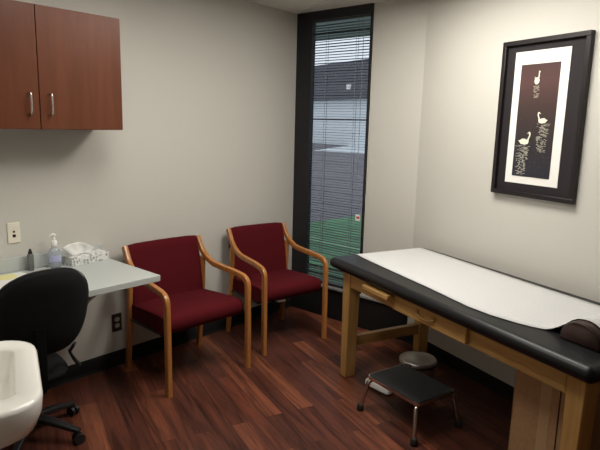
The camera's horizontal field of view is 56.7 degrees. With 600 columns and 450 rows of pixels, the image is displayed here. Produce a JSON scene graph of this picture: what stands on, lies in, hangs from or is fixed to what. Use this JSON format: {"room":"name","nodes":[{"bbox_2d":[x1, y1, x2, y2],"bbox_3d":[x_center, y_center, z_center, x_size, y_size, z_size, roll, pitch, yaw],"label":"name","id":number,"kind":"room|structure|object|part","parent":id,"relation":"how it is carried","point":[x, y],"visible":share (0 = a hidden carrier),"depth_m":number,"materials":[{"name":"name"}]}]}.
{"room":"examination room","nodes":[
{"label":"examination room","id":0,"kind":"room"},
{"bbox_2d":[0,0,296,365],"bbox_3d":[-1.022,-0.358,3.913,0.120,2.570,3.144,10,14,40],"label":"wall","id":1,"kind":"structure","parent":0,"point":[204,147],"depth_m":3.87,"materials":[{"name":"paint"}]},
{"bbox_2d":[7,222,20,243],"bbox_3d":[-1.637,0.044,3.181,0.008,0.120,0.070,10,14,40],"label":"wall plate","id":2,"kind":"object","parent":1,"relation":"attached to","point":[13,229],"visible":1,"depth_m":3.18,"materials":[{"name":"beige plastic"}]},
{"bbox_2d":[0,244,102,273],"bbox_3d":[-1.606,0.219,3.243,0.019,0.083,0.980,10,14,40],"label":"backsplash","id":3,"kind":"structure","parent":1,"relation":"attached to","point":[12,264],"depth_m":3.23,"materials":[{"name":"grey laminate"}]},
{"bbox_2d":[0,0,122,129],"bbox_3d":[-1.446,-0.826,2.947,0.353,0.622,0.937,10,14,40],"label":"upper cabinet","id":4,"kind":"object","parent":1,"relation":"attached to","point":[60,69],"visible":1,"depth_m":2.92,"materials":[{"name":"brown wood"}]},
{"bbox_3d":[-1.502,-0.779,2.682,0.019,0.621,0.458,10,14,40],"label":"door","id":5,"kind":"part","parent":4,"relation":"part of","materials":[{"name":"brown wood"}]},
{"bbox_3d":[-1.372,-0.620,2.831,0.035,0.118,0.010,10,14,40],"label":"handle","id":6,"kind":"part","parent":4,"relation":"part of","materials":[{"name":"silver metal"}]},
{"bbox_3d":[-1.301,-0.632,2.911,0.035,0.118,0.010,10,14,40],"label":"handle","id":7,"kind":"part","parent":4,"relation":"part of","materials":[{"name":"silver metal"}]},
{"bbox_2d":[0,244,159,302],"bbox_3d":[-1.462,0.440,2.971,0.646,0.413,1.250,10,14,40],"label":"countertop","id":8,"kind":"structure","parent":1,"relation":"attached to","point":[110,275],"depth_m":3.20,"materials":[{"name":"grey laminate"}]},
{"bbox_2d":[0,272,25,288],"bbox_3d":[-1.601,0.304,3.005,0.280,0.001,0.315,10,14,40],"label":"paper sheet","id":9,"kind":"object","parent":8,"relation":"on","point":[2,282],"visible":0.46,"depth_m":3.02,"materials":[{"name":"white paper"}]},
{"bbox_2d":[0,274,17,279],"bbox_3d":[-1.631,0.290,3.069,0.120,0.001,0.135,10,14,40],"label":"sticky note","id":10,"kind":"object","parent":9,"relation":"on","point":[7,276],"visible":1,"depth_m":3.08,"materials":[{"name":"yellow paper"}]},
{"bbox_2d":[27,249,34,270],"bbox_3d":[-1.562,0.201,3.223,0.035,0.128,0.035,10,14,40],"label":"spray bottle","id":11,"kind":"object","parent":8,"relation":"on","point":[30,257],"visible":1,"depth_m":3.21,"materials":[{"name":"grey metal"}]},
{"bbox_2d":[48,233,61,267],"bbox_3d":[-1.458,0.150,3.302,0.074,0.205,0.051,-4,12,-29],"label":"hand sanitizer","id":12,"kind":"object","parent":8,"relation":"on","point":[54,253],"visible":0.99,"depth_m":3.29,"materials":[{"name":"white"}]},
{"bbox_2d":[48,247,61,267],"bbox_3d":[-1.459,0.187,3.309,0.074,0.130,0.050,-4,12,-29],"label":"bottle","id":13,"kind":"object","parent":12,"relation":"attached to","point":[54,253],"depth_m":3.29,"materials":[{"name":"white"}]},
{"bbox_2d":[62,242,108,266],"bbox_3d":[-1.343,0.164,3.432,0.105,0.136,0.301,9,13,35],"label":"tissue box","id":14,"kind":"object","parent":8,"relation":"on","point":[80,253],"visible":1,"depth_m":3.40,"materials":[{"name":"cardboard"}]},
{"bbox_2d":[112,312,121,331],"bbox_3d":[-1.242,0.660,3.772,0.010,0.124,0.072,10,14,40],"label":"electrical outlet","id":15,"kind":"object","parent":1,"relation":"attached to","point":[116,318],"visible":1,"depth_m":3.77,"materials":[{"name":"black plastic"}]},
{"bbox_2d":[48,297,291,388],"bbox_3d":[-1.019,0.869,4.067,0.022,0.100,2.884,10,14,40],"label":"baseboard","id":16,"kind":"structure","parent":1,"relation":"attached to","point":[106,361],"depth_m":3.99,"materials":[{"name":"black plastic"}]},
{"bbox_2d":[0,307,512,449],"bbox_3d":[0.137,1.300,2.367,3.130,0.080,5.238,-4,12,-27],"label":"floor","id":17,"kind":"structure","parent":0,"point":[295,396],"depth_m":3.35,"materials":[{"name":"brown wood"}]},
{"bbox_2d":[0,267,88,449],"bbox_3d":[-1.370,0.637,2.808,0.563,0.989,0.678,-8,14,-42],"label":"office chair","id":18,"kind":"object","parent":17,"relation":"on","point":[46,309],"visible":0.63,"depth_m":2.58,"materials":[{"name":"black fabric"}]},
{"bbox_3d":[-1.383,1.050,2.771,0.051,0.076,0.248,0,10,-9],"label":"leg","id":19,"kind":"part","parent":18,"relation":"part of","materials":[{"name":"black plastic"}]},
{"bbox_3d":[-1.192,0.409,2.586,0.444,0.446,0.184,-8,14,-42],"label":"backrest","id":20,"kind":"part","parent":18,"relation":"part of","materials":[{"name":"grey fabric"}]},
{"bbox_3d":[-1.187,0.410,2.580,0.450,0.452,0.145,-8,14,-42],"label":"edge trim","id":21,"kind":"part","parent":18,"relation":"part of","materials":[{"name":"grey plastic"}]},
{"bbox_3d":[-1.417,0.735,2.814,0.416,0.062,0.420,-8,14,-42],"label":"seat","id":22,"kind":"part","parent":18,"relation":"part of","materials":[{"name":"grey fabric"}]},
{"bbox_3d":[-1.339,1.002,3.042,0.051,0.076,0.248,7,12,26],"label":"leg","id":23,"kind":"part","parent":18,"relation":"part of","materials":[{"name":"black plastic"}]},
{"bbox_3d":[-1.261,1.032,2.891,0.248,0.076,0.051,3,10,9],"label":"leg","id":24,"kind":"part","parent":18,"relation":"part of","materials":[{"name":"black plastic"}]},
{"bbox_3d":[-1.144,0.648,2.802,0.060,0.181,0.152,-1,11,-13],"label":"lever","id":25,"kind":"part","parent":18,"relation":"part of","materials":[{"name":"black plastic"}]},
{"bbox_2d":[122,235,250,397],"bbox_3d":[-0.772,0.556,3.735,0.609,0.852,0.656,11,14,44],"label":"armchair","id":26,"kind":"object","parent":17,"relation":"on","point":[180,301],"visible":0.87,"depth_m":3.74,"materials":[{"name":"red fabric"}]},
{"bbox_3d":[-1.140,0.628,3.705,0.097,0.703,0.033,11,14,44],"label":"leg","id":27,"kind":"part","parent":26,"relation":"part of","materials":[{"name":"brown wood"}]},
{"bbox_3d":[-0.973,0.591,3.516,0.033,0.848,0.585,-8,14,-42],"label":"arm frame","id":28,"kind":"part","parent":26,"relation":"part of","materials":[{"name":"brown wood"}]},
{"bbox_3d":[-0.937,0.299,3.860,0.128,0.400,0.548,11,14,44],"label":"backrest","id":29,"kind":"part","parent":26,"relation":"part of","materials":[{"name":"red fabric"}]},
{"bbox_3d":[-0.766,0.558,3.729,0.485,0.122,0.600,11,14,44],"label":"seat","id":30,"kind":"part","parent":26,"relation":"part of","materials":[{"name":"red fabric"}]},
{"bbox_3d":[-0.735,0.565,4.110,0.097,0.703,0.033,11,14,44],"label":"leg","id":31,"kind":"part","parent":26,"relation":"part of","materials":[{"name":"brown wood"}]},
{"bbox_3d":[-0.552,0.525,3.936,0.585,0.848,0.033,11,14,41],"label":"arm frame","id":32,"kind":"part","parent":26,"relation":"part of","materials":[{"name":"brown wood"}]},
{"bbox_2d":[226,222,327,355],"bbox_3d":[-0.201,0.457,4.360,0.599,0.852,0.609,-7,13,-37],"label":"armchair","id":33,"kind":"object","parent":17,"relation":"on","point":[259,251],"visible":0.95,"depth_m":4.36,"materials":[{"name":"red fabric"}]},
{"bbox_3d":[-0.552,0.518,4.393,0.030,0.703,0.097,-7,13,-37],"label":"leg","id":34,"kind":"part","parent":33,"relation":"part of","materials":[{"name":"brown wood"}]},
{"bbox_3d":[-0.409,0.484,4.184,0.030,0.848,0.585,-6,13,-35],"label":"arm frame","id":35,"kind":"part","parent":33,"relation":"part of","materials":[{"name":"brown wood"}]},
{"bbox_3d":[-0.343,0.197,4.506,0.500,0.400,0.128,-7,13,-37],"label":"backrest","id":36,"kind":"part","parent":33,"relation":"part of","materials":[{"name":"red fabric"}]},
{"bbox_3d":[-0.196,0.459,4.354,0.548,0.122,0.485,-7,13,-37],"label":"seat","id":37,"kind":"part","parent":33,"relation":"part of","materials":[{"name":"red fabric"}]},
{"bbox_3d":[-0.137,0.470,4.712,0.030,0.703,0.097,-7,13,-37],"label":"leg","id":38,"kind":"part","parent":33,"relation":"part of","materials":[{"name":"brown wood"}]},
{"bbox_3d":[0.022,0.434,4.516,0.030,0.848,0.585,-7,13,-40],"label":"arm frame","id":39,"kind":"part","parent":33,"relation":"part of","materials":[{"name":"brown wood"}]},
{"bbox_2d":[365,377,391,394],"bbox_3d":[0.572,1.018,3.605,0.240,0.053,0.200,-7,13,-40],"label":"scale","id":40,"kind":"object","parent":17,"relation":"on","point":[374,385],"visible":0.27,"depth_m":3.51,"materials":[{"name":"white plastic"}]},
{"bbox_2d":[357,364,461,446],"bbox_3d":[0.628,1.007,3.199,0.395,0.224,0.478,-6,12,-34],"label":"step stool","id":41,"kind":"object","parent":17,"relation":"on","point":[413,386],"visible":1,"depth_m":3.13,"materials":[{"name":"rubber"}]},
{"bbox_3d":[0.400,0.992,3.276,0.102,0.197,0.035,0,10,-6],"label":"leg","id":42,"kind":"part","parent":41,"relation":"part of","materials":[{"name":"silver metal"}]},
{"bbox_3d":[0.618,1.054,2.963,0.035,0.197,0.102,7,12,26],"label":"leg","id":43,"kind":"part","parent":41,"relation":"part of","materials":[{"name":"silver metal"}]},
{"bbox_3d":[0.857,1.031,3.124,0.102,0.197,0.035,0,10,-6],"label":"leg","id":44,"kind":"part","parent":41,"relation":"part of","materials":[{"name":"silver metal"}]},
{"bbox_2d":[399,351,436,378],"bbox_3d":[0.753,0.951,3.581,0.237,0.204,0.237,0,10,-9],"label":"stool","id":45,"kind":"object","parent":17,"relation":"on","point":[425,363],"visible":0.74,"depth_m":3.52,"materials":[{"name":"silver metal"}]},
{"bbox_3d":[0.756,0.863,3.565,0.238,0.025,0.238,10,14,40],"label":"lid","id":46,"kind":"part","parent":45,"relation":"part of","materials":[{"name":"silver metal"}]},
{"bbox_2d":[330,248,599,449],"bbox_3d":[0.973,0.739,3.094,0.812,0.806,1.890,-4,12,-27],"label":"exam table","id":47,"kind":"object","parent":17,"relation":"on","point":[572,368],"visible":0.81,"depth_m":2.60,"materials":[{"name":"black leather"}]},
{"bbox_3d":[0.333,0.649,3.693,0.085,0.736,0.080,-4,12,-27],"label":"leg","id":48,"kind":"part","parent":47,"relation":"part of","materials":[{"name":"brown wood"}]},
{"bbox_2d":[362,283,394,300],"bbox_3d":[0.453,0.388,3.229,0.058,0.033,0.251,-4,12,-27],"label":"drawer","id":49,"kind":"object","parent":47,"relation":"attached to","point":[370,288],"depth_m":3.19,"materials":[{"name":"brown wood"}]},
{"bbox_3d":[0.878,0.611,3.975,0.085,0.736,0.080,-4,12,-27],"label":"leg","id":50,"kind":"part","parent":47,"relation":"part of","materials":[{"name":"brown wood"}]},
{"bbox_3d":[0.653,0.481,2.905,0.028,0.042,0.155,-4,12,-27],"label":"handle","id":51,"kind":"part","parent":47,"relation":"part of","materials":[{"name":"brown wood"}]},
{"bbox_3d":[0.669,0.477,2.913,0.021,0.098,0.575,-4,12,-27],"label":"drawer","id":52,"kind":"part","parent":47,"relation":"part of","materials":[{"name":"brown wood"}]},
{"bbox_3d":[0.704,0.484,2.900,0.023,0.107,1.585,-4,12,-27],"label":"rail","id":53,"kind":"part","parent":47,"relation":"part of","materials":[{"name":"brown wood"}]},
{"bbox_2d":[356,248,599,328],"bbox_3d":[1.000,0.309,3.038,0.657,0.138,1.882,-4,12,-27],"label":"paper","id":54,"kind":"object","parent":47,"relation":"on","point":[484,290],"visible":0.99,"depth_m":2.97,"materials":[{"name":"white paper"}]},
{"bbox_3d":[0.938,0.573,2.428,0.004,0.090,0.510,-4,12,-27],"label":"drawer","id":55,"kind":"part","parent":47,"relation":"part of","materials":[{"name":"brown wood"}]},
{"bbox_3d":[1.105,0.933,2.243,0.085,0.736,0.080,-4,12,-27],"label":"leg","id":56,"kind":"part","parent":47,"relation":"part of","materials":[{"name":"brown wood"}]},
{"bbox_2d":[560,319,599,351],"bbox_3d":[1.383,0.422,2.377,0.577,0.094,0.188,-4,12,-27],"label":"bolster pillow","id":57,"kind":"object","parent":47,"relation":"on","point":[583,332],"visible":1,"depth_m":2.23,"materials":[{"name":"brown leather"}]},
{"bbox_2d":[508,369,516,449],"bbox_3d":[1.229,0.944,2.857,0.302,0.500,0.090,-4,12,-27],"label":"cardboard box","id":58,"kind":"object","parent":17,"relation":"on","point":[516,369],"visible":0.02,"depth_m":2.82,"materials":[{"name":"brown"}]},
{"bbox_2d":[509,370,599,449],"bbox_3d":[1.310,0.949,2.636,0.482,0.575,0.340,-4,12,-27],"label":"cabinet","id":59,"kind":"object","parent":17,"relation":"on","point":[538,408],"visible":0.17,"depth_m":2.53,"materials":[{"name":"brown wood"}]},
{"bbox_2d":[244,0,391,13],"bbox_3d":[0.204,-1.296,1.894,3.130,0.060,5.238,-4,12,-27],"label":"ceiling","id":60,"kind":"structure","parent":0,"point":[292,6],"depth_m":4.29,"materials":[{"name":"paint"}]},
{"bbox_2d":[291,0,427,340],"bbox_3d":[0.456,-0.442,4.580,1.220,2.570,0.168,10,14,40],"label":"wall","id":61,"kind":"structure","parent":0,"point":[399,27],"depth_m":4.24,"materials":[{"name":"paint"}]},
{"bbox_2d":[292,3,374,293],"bbox_3d":[0.253,-0.607,4.660,0.765,2.283,0.047,10,14,40],"label":"window","id":62,"kind":"structure","parent":61,"relation":"attached to","point":[304,108],"depth_m":4.75,"materials":[{"name":"black metal"}]},
{"bbox_2d":[306,14,370,287],"bbox_3d":[0.301,-0.566,4.610,0.567,2.195,0.042,10,14,40],"label":"blind","id":63,"kind":"object","parent":61,"relation":"attached to","point":[357,217],"visible":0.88,"depth_m":4.60,"materials":[{"name":"grey"}]},
{"bbox_3d":[0.202,-0.582,4.699,0.003,2.170,0.032,10,14,40],"label":"ladder cord","id":64,"kind":"part","parent":63,"relation":"part of","materials":[{"name":"white fabric"}]},
{"bbox_3d":[0.276,0.506,4.807,0.567,0.014,0.028,10,14,40],"label":"rail","id":65,"kind":"part","parent":63,"relation":"part of","materials":[{"name":"grey metal"}]},
{"bbox_3d":[0.331,-1.637,4.417,0.567,0.017,0.036,10,14,40],"label":"head rail","id":66,"kind":"part","parent":63,"relation":"part of","materials":[{"name":"grey metal"}]},
{"bbox_3d":[0.427,-0.541,4.506,0.003,2.170,0.032,10,14,40],"label":"ladder cord","id":67,"kind":"part","parent":63,"relation":"part of","materials":[{"name":"grey fabric"}]},
{"bbox_3d":[0.477,-0.992,4.362,0.007,1.230,0.006,10,14,40],"label":"pull cord","id":68,"kind":"part","parent":63,"relation":"part of","materials":[{"name":"grey fabric"}]},
{"bbox_2d":[408,0,599,386],"bbox_3d":[1.897,0.004,2.338,0.120,2.570,4.200,-4,12,-27],"label":"wall","id":69,"kind":"structure","parent":0,"point":[555,245],"depth_m":3.52,"materials":[{"name":"paint"}]},
{"bbox_2d":[294,0,332,12],"bbox_3d":[0.207,-1.264,1.892,3.090,0.010,5.180,-4,12,-27],"label":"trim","id":70,"kind":"structure","parent":69,"relation":"attached to","point":[321,3],"depth_m":4.35,"materials":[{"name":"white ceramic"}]},
{"bbox_2d":[321,282,383,303],"bbox_3d":[0.404,0.554,4.740,1.208,0.022,0.135,10,14,40],"label":"trim","id":71,"kind":"structure","parent":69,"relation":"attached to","point":[331,287],"depth_m":4.71,"materials":[{"name":"grey metal"}]},
{"bbox_2d":[405,335,513,401],"bbox_3d":[1.779,1.220,2.572,0.022,0.088,4.100,-4,12,-27],"label":"baseboard","id":72,"kind":"structure","parent":69,"relation":"attached to","point":[492,383],"depth_m":3.75,"materials":[{"name":"black plastic"}]},
{"bbox_2d":[491,30,595,204],"bbox_3d":[1.347,-0.599,3.151,0.031,0.896,0.574,-4,12,-27],"label":"framed picture","id":73,"kind":"object","parent":69,"relation":"attached to","point":[545,81],"visible":1,"depth_m":3.12,"materials":[{"name":"black paint"}]},
{"bbox_2d":[512,61,561,178],"bbox_3d":[1.341,-0.591,3.170,0.002,0.638,0.262,-4,12,-27],"label":"print","id":74,"kind":"object","parent":73,"relation":"attached to","point":[539,83],"depth_m":3.16,"materials":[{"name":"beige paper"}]},
{"bbox_3d":[-1.051,0.177,0.972,4.047,2.570,1.665,10,14,40],"label":"wall","id":75,"kind":"structure","parent":0,"visible":0},
{"bbox_2d":[0,340,42,448],"bbox_3d":[-1.059,0.613,1.737,0.461,0.521,0.590,-4,12,-27],"label":"basin","id":76,"kind":"object","parent":75,"relation":"attached to","point":[21,391],"visible":1,"depth_m":1.68,"materials":[{"name":"white ceramic"}]},
{"label":"outside","id":77,"kind":"structure","parent":0,"visible":0},
{"bbox_2d":[316,17,370,40],"bbox_3d":[-0.103,-2.448,6.496,8.800,0.200,2.400,10,14,40],"label":"canopy roof","id":78,"kind":"structure","parent":77,"point":[349,20],"depth_m":6.73,"materials":[{"name":"grey"}]},
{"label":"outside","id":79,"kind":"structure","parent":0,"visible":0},
{"bbox_2d":[315,146,364,153],"bbox_3d":[8.809,-35.199,204.466,380.000,0.050,316.150,10,14,40],"label":"ground","id":80,"kind":"structure","parent":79,"point":[345,149],"depth_m":40.34,"materials":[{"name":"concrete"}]},
{"bbox_2d":[313,59,368,146],"bbox_3d":[6.785,-12.073,56.989,15.000,7.250,43.200,-5,12,-31],"label":"building","id":81,"kind":"structure","parent":80,"relation":"on","point":[319,110],"depth_m":48.99,"materials":[{"name":"white"}]},
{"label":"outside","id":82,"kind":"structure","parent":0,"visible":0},
{"bbox_2d":[309,215,361,283],"bbox_3d":[6.208,0.765,6.630,15.000,0.050,10.150,10,14,40],"label":"lawn","id":83,"kind":"structure","parent":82,"point":[323,254],"depth_m":8.81,"materials":[{"name":"green plant"}]},
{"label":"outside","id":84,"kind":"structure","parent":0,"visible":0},
{"bbox_2d":[310,237,359,250],"bbox_3d":[0.018,0.513,7.110,2.200,0.050,2.770,10,14,40],"label":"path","id":85,"kind":"structure","parent":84,"point":[311,237],"depth_m":8.27,"materials":[{"name":"grey concrete"}]},
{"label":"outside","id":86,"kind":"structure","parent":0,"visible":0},
{"bbox_2d":[310,143,363,220],"bbox_3d":[3.100,-4.035,32.632,27.379,0.050,105.150,0,10,-9],"label":"road","id":87,"kind":"structure","parent":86,"point":[342,155],"depth_m":17.83,"materials":[{"name":"grey asphalt"}]}
]}

